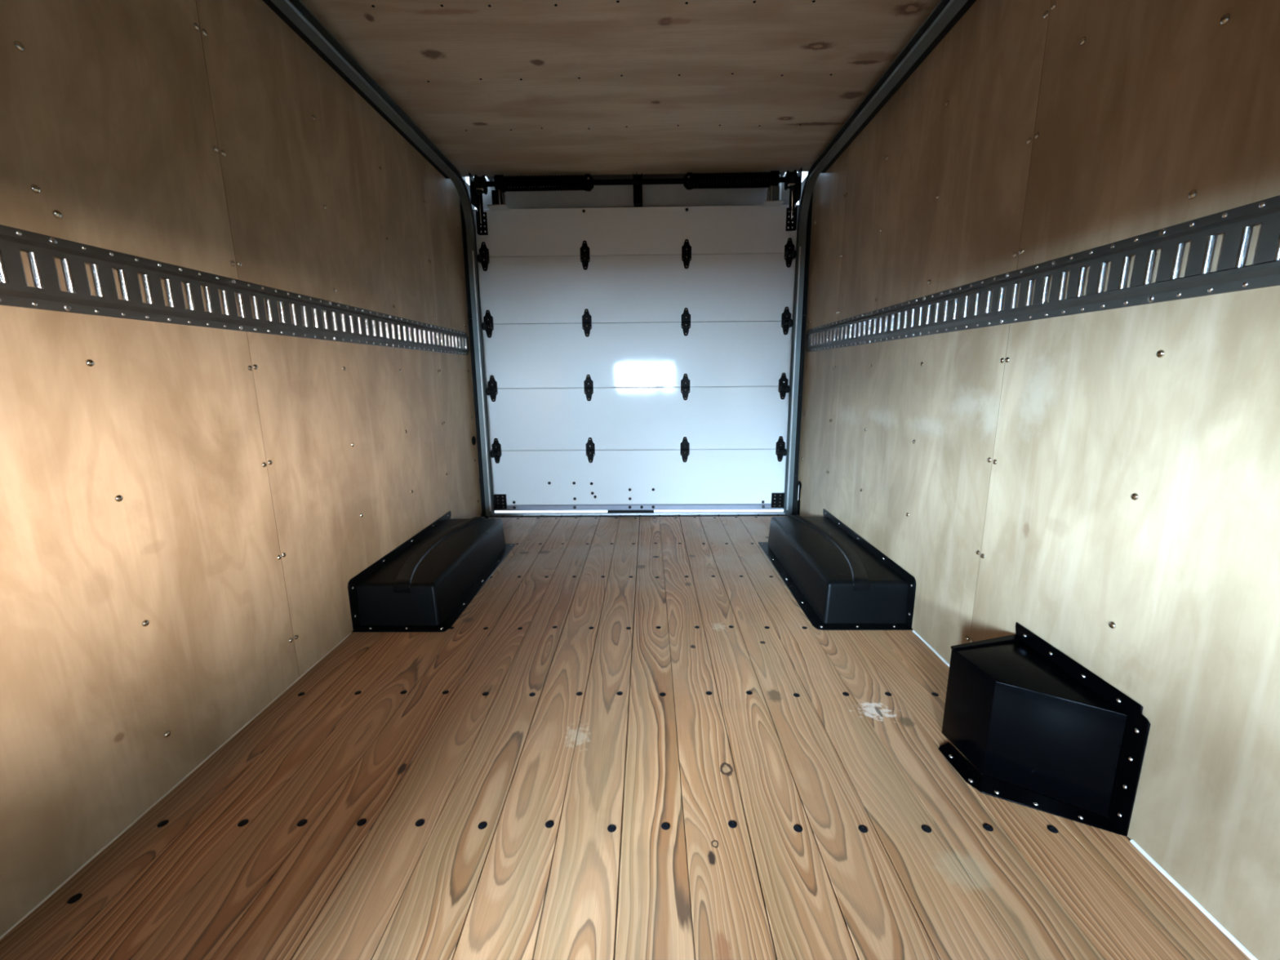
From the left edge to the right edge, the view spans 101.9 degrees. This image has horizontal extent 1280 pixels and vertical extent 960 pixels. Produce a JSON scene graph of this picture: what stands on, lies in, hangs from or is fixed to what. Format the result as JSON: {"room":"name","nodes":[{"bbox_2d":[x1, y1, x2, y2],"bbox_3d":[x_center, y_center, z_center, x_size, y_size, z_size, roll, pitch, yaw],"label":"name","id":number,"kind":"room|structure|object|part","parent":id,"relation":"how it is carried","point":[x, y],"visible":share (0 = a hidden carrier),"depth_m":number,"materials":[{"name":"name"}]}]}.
{"room":"cargo space","nodes":[
{"label":"cargo space","id":0,"kind":"room"},
{"bbox_2d":[0,0,482,936],"bbox_3d":[-1.056,-0.392,1.457,0.035,2.120,3.740,0,11,1],"label":"wall","id":1,"kind":"structure","parent":0,"point":[188,514],"depth_m":1.19,"materials":[{"name":"brown wood"}]},
{"bbox_3d":[-1.060,-0.251,0.760,0.010,2.000,1.271,0,11,1],"label":"plywood panel","id":2,"kind":"part","parent":1,"relation":"part of","materials":[{"name":"brown wood"}]},
{"bbox_2d":[0,632,351,939],"bbox_3d":[-1.036,0.601,1.586,0.006,0.005,3.540,0,11,1],"label":"sealant","id":3,"kind":"structure","parent":1,"relation":"attached to","point":[44,900],"depth_m":1.09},
{"bbox_2d":[0,224,469,355],"bbox_3d":[-1.040,-0.456,1.355,0.012,0.130,3.485,0,11,1],"label":"rail","id":4,"kind":"object","parent":1,"relation":"attached to","point":[15,291],"visible":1,"depth_m":1.16,"materials":[{"name":"grey metal"}]},
{"bbox_3d":[-1.041,-0.504,2.009,0.010,2.000,1.274,0,11,1],"label":"plywood panel","id":5,"kind":"part","parent":1,"relation":"part of","materials":[{"name":"brown wood"}]},
{"bbox_2d":[262,0,494,515],"bbox_3d":[-1.006,-0.389,1.401,0.078,1.955,3.550,0,11,1],"label":"track","id":6,"kind":"object","parent":1,"relation":"attached to","point":[294,13],"visible":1,"depth_m":2.25,"materials":[{"name":"grey metal"}]},
{"bbox_2d":[472,204,799,513],"bbox_3d":[-0.018,-0.679,3.166,1.928,1.827,0.093,0,11,1],"label":"door","id":7,"kind":"structure","parent":6,"relation":"attached to","point":[637,360],"depth_m":3.16,"materials":[{"name":"white metal"}]},
{"bbox_3d":[-0.024,-1.452,3.035,1.928,0.259,0.024,0,11,1],"label":"panel","id":8,"kind":"part","parent":7,"relation":"part of","materials":[{"name":"white metal"}]},
{"bbox_3d":[-0.021,-1.137,3.099,1.928,0.380,0.024,0,11,1],"label":"panel","id":9,"kind":"part","parent":7,"relation":"part of","materials":[{"name":"white metal"}]},
{"bbox_3d":[-0.018,-0.761,3.175,1.928,0.383,0.024,0,11,1],"label":"panel","id":10,"kind":"part","parent":7,"relation":"part of","materials":[{"name":"white metal"}]},
{"bbox_3d":[-0.015,-0.383,3.251,1.928,0.386,0.024,0,11,1],"label":"panel","id":11,"kind":"part","parent":7,"relation":"part of","materials":[{"name":"white metal"}]},
{"bbox_3d":[-0.011,-0.018,3.325,1.928,0.354,0.024,0,11,1],"label":"panel","id":12,"kind":"part","parent":7,"relation":"part of","materials":[{"name":"white metal"}]},
{"bbox_3d":[-0.010,0.174,3.363,1.900,0.036,0.030,0,11,1],"label":"rail","id":13,"kind":"part","parent":7,"relation":"part of","materials":[{"name":"silver metal"}]},
{"bbox_3d":[-1.028,-0.681,2.883,0.010,2.000,0.507,0,11,1],"label":"plywood panel","id":14,"kind":"part","parent":1,"relation":"part of","materials":[{"name":"brown wood"}]},
{"bbox_2d":[471,435,475,444],"bbox_3d":[-1.010,-0.239,3.161,0.010,0.056,0.056,0,11,1],"label":"cable grommet","id":15,"kind":"object","parent":1,"relation":"attached to","point":[473,439],"visible":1,"depth_m":3.15,"materials":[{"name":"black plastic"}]},
{"bbox_2d":[301,0,940,181],"bbox_3d":[-0.054,-1.384,1.202,2.060,0.032,3.663,0,11,1],"label":"ceiling","id":16,"kind":"structure","parent":0,"point":[601,89],"depth_m":1.94,"materials":[{"name":"brown wood"}]},
{"bbox_2d":[0,515,1250,959],"bbox_3d":[-0.036,0.623,1.583,2.040,0.062,3.615,0,11,1],"label":"floor","id":17,"kind":"structure","parent":0,"point":[634,740],"depth_m":1.08,"materials":[{"name":"brown wood"}]},
{"bbox_2d":[347,511,515,631],"bbox_3d":[-0.853,0.355,2.317,0.344,0.190,0.980,0,11,1],"label":"wheel cover","id":18,"kind":"object","parent":17,"relation":"on","point":[428,581],"visible":1,"depth_m":2.01,"materials":[{"name":"black plastic"}]},
{"bbox_2d":[493,509,785,515],"bbox_3d":[-0.008,0.223,3.483,2.000,0.072,0.222,0,11,1],"label":"sill","id":19,"kind":"structure","parent":17,"relation":"on","point":[712,512],"depth_m":3.38,"materials":[{"name":"metal"}]},
{"bbox_2d":[460,180,489,518],"bbox_3d":[-1.000,-0.740,3.214,0.034,1.985,0.156,0,11,1],"label":"post","id":20,"kind":"object","parent":19,"relation":"on","point":[464,228],"visible":0.29,"depth_m":3.13,"materials":[{"name":"grey metal"}]},
{"bbox_2d":[788,175,813,515],"bbox_3d":[0.965,-0.751,3.182,0.034,1.985,0.156,0,11,1],"label":"post","id":21,"kind":"object","parent":19,"relation":"on","point":[809,216],"visible":0.14,"depth_m":3.09,"materials":[{"name":"grey metal"}]},
{"bbox_2d":[489,514,788,521],"bbox_3d":[-0.009,0.255,3.364,2.000,0.058,0.023,0,11,1],"label":"strip","id":22,"kind":"object","parent":17,"relation":"attached to","point":[699,515],"visible":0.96,"depth_m":3.35,"materials":[{"name":"silver metal"}]},
{"bbox_2d":[758,508,915,630],"bbox_3d":[0.801,0.344,2.302,0.344,0.190,0.980,0,11,1],"label":"wheel cover","id":23,"kind":"object","parent":17,"relation":"on","point":[839,580],"visible":1,"depth_m":1.99,"materials":[{"name":"black plastic"}]},
{"bbox_2d":[937,622,1151,835],"bbox_3d":[0.837,0.530,1.168,0.236,0.273,0.362,0,11,1],"label":"box","id":24,"kind":"object","parent":17,"relation":"on","point":[1025,713],"visible":1,"depth_m":1.11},
{"bbox_2d":[482,173,796,208],"bbox_3d":[-0.026,-1.686,2.998,1.868,0.312,0.135,0,11,1],"label":"header","id":25,"kind":"structure","parent":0,"point":[653,195],"depth_m":3.02,"materials":[{"name":"grey metal"}]},
{"bbox_2d":[468,167,802,223],"bbox_3d":[-0.027,-1.593,2.931,1.808,0.233,0.195,0,11,1],"label":"spring counterbalance","id":26,"kind":"object","parent":25,"relation":"attached to","point":[478,185],"visible":1,"depth_m":2.86,"materials":[{"name":"black paint"}]},
{"bbox_3d":[-0.794,-1.567,2.909,0.105,0.078,0.100,0,11,1],"label":"anchor plate","id":27,"kind":"part","parent":26,"relation":"part of","materials":[{"name":"silver metal"}]},
{"bbox_3d":[0.740,-1.575,2.884,0.105,0.078,0.100,0,11,1],"label":"anchor plate","id":28,"kind":"part","parent":26,"relation":"part of","materials":[{"name":"silver metal"}]},
{"bbox_2d":[795,0,1279,959],"bbox_3d":[0.968,-0.403,1.424,0.035,2.120,3.740,0,11,1],"label":"wall","id":29,"kind":"structure","parent":0,"point":[1104,485],"depth_m":1.09,"materials":[{"name":"brown wood"}]},
{"bbox_2d":[795,480,801,515],"bbox_3d":[0.964,0.125,3.210,0.042,0.242,0.059,0,11,1],"label":"strap","id":30,"kind":"object","parent":29,"relation":"attached to","point":[799,485],"visible":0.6,"depth_m":3.20,"materials":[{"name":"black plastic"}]},
{"bbox_3d":[0.982,-0.690,2.841,0.010,2.000,0.526,0,11,1],"label":"plywood panel","id":31,"kind":"part","parent":29,"relation":"part of","materials":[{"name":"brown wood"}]},
{"bbox_2d":[783,0,976,514],"bbox_3d":[0.915,-0.400,1.369,0.078,1.955,3.550,0,11,1],"label":"track","id":32,"kind":"object","parent":29,"relation":"attached to","point":[947,13],"visible":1,"depth_m":2.30,"materials":[{"name":"grey metal"}]},
{"bbox_3d":[0.969,-0.512,1.963,0.010,2.000,1.263,0,11,1],"label":"plywood panel","id":33,"kind":"part","parent":29,"relation":"part of","materials":[{"name":"brown wood"}]},
{"bbox_2d":[805,195,1279,352],"bbox_3d":[0.947,-0.462,1.301,0.012,0.130,3.529,0,11,1],"label":"rail","id":34,"kind":"object","parent":29,"relation":"attached to","point":[1264,269],"visible":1,"depth_m":1.05,"materials":[{"name":"grey metal"}]},
{"bbox_2d":[912,630,1257,959],"bbox_3d":[0.962,0.590,1.554,0.010,0.008,3.540,0,11,1],"label":"sealant","id":35,"kind":"structure","parent":29,"relation":"attached to","point":[1233,939],"depth_m":0.90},
{"bbox_3d":[0.950,-0.261,0.718,0.010,2.000,1.273,0,11,1],"label":"plywood panel","id":36,"kind":"part","parent":29,"relation":"part of","materials":[{"name":"brown wood"}]}
]}

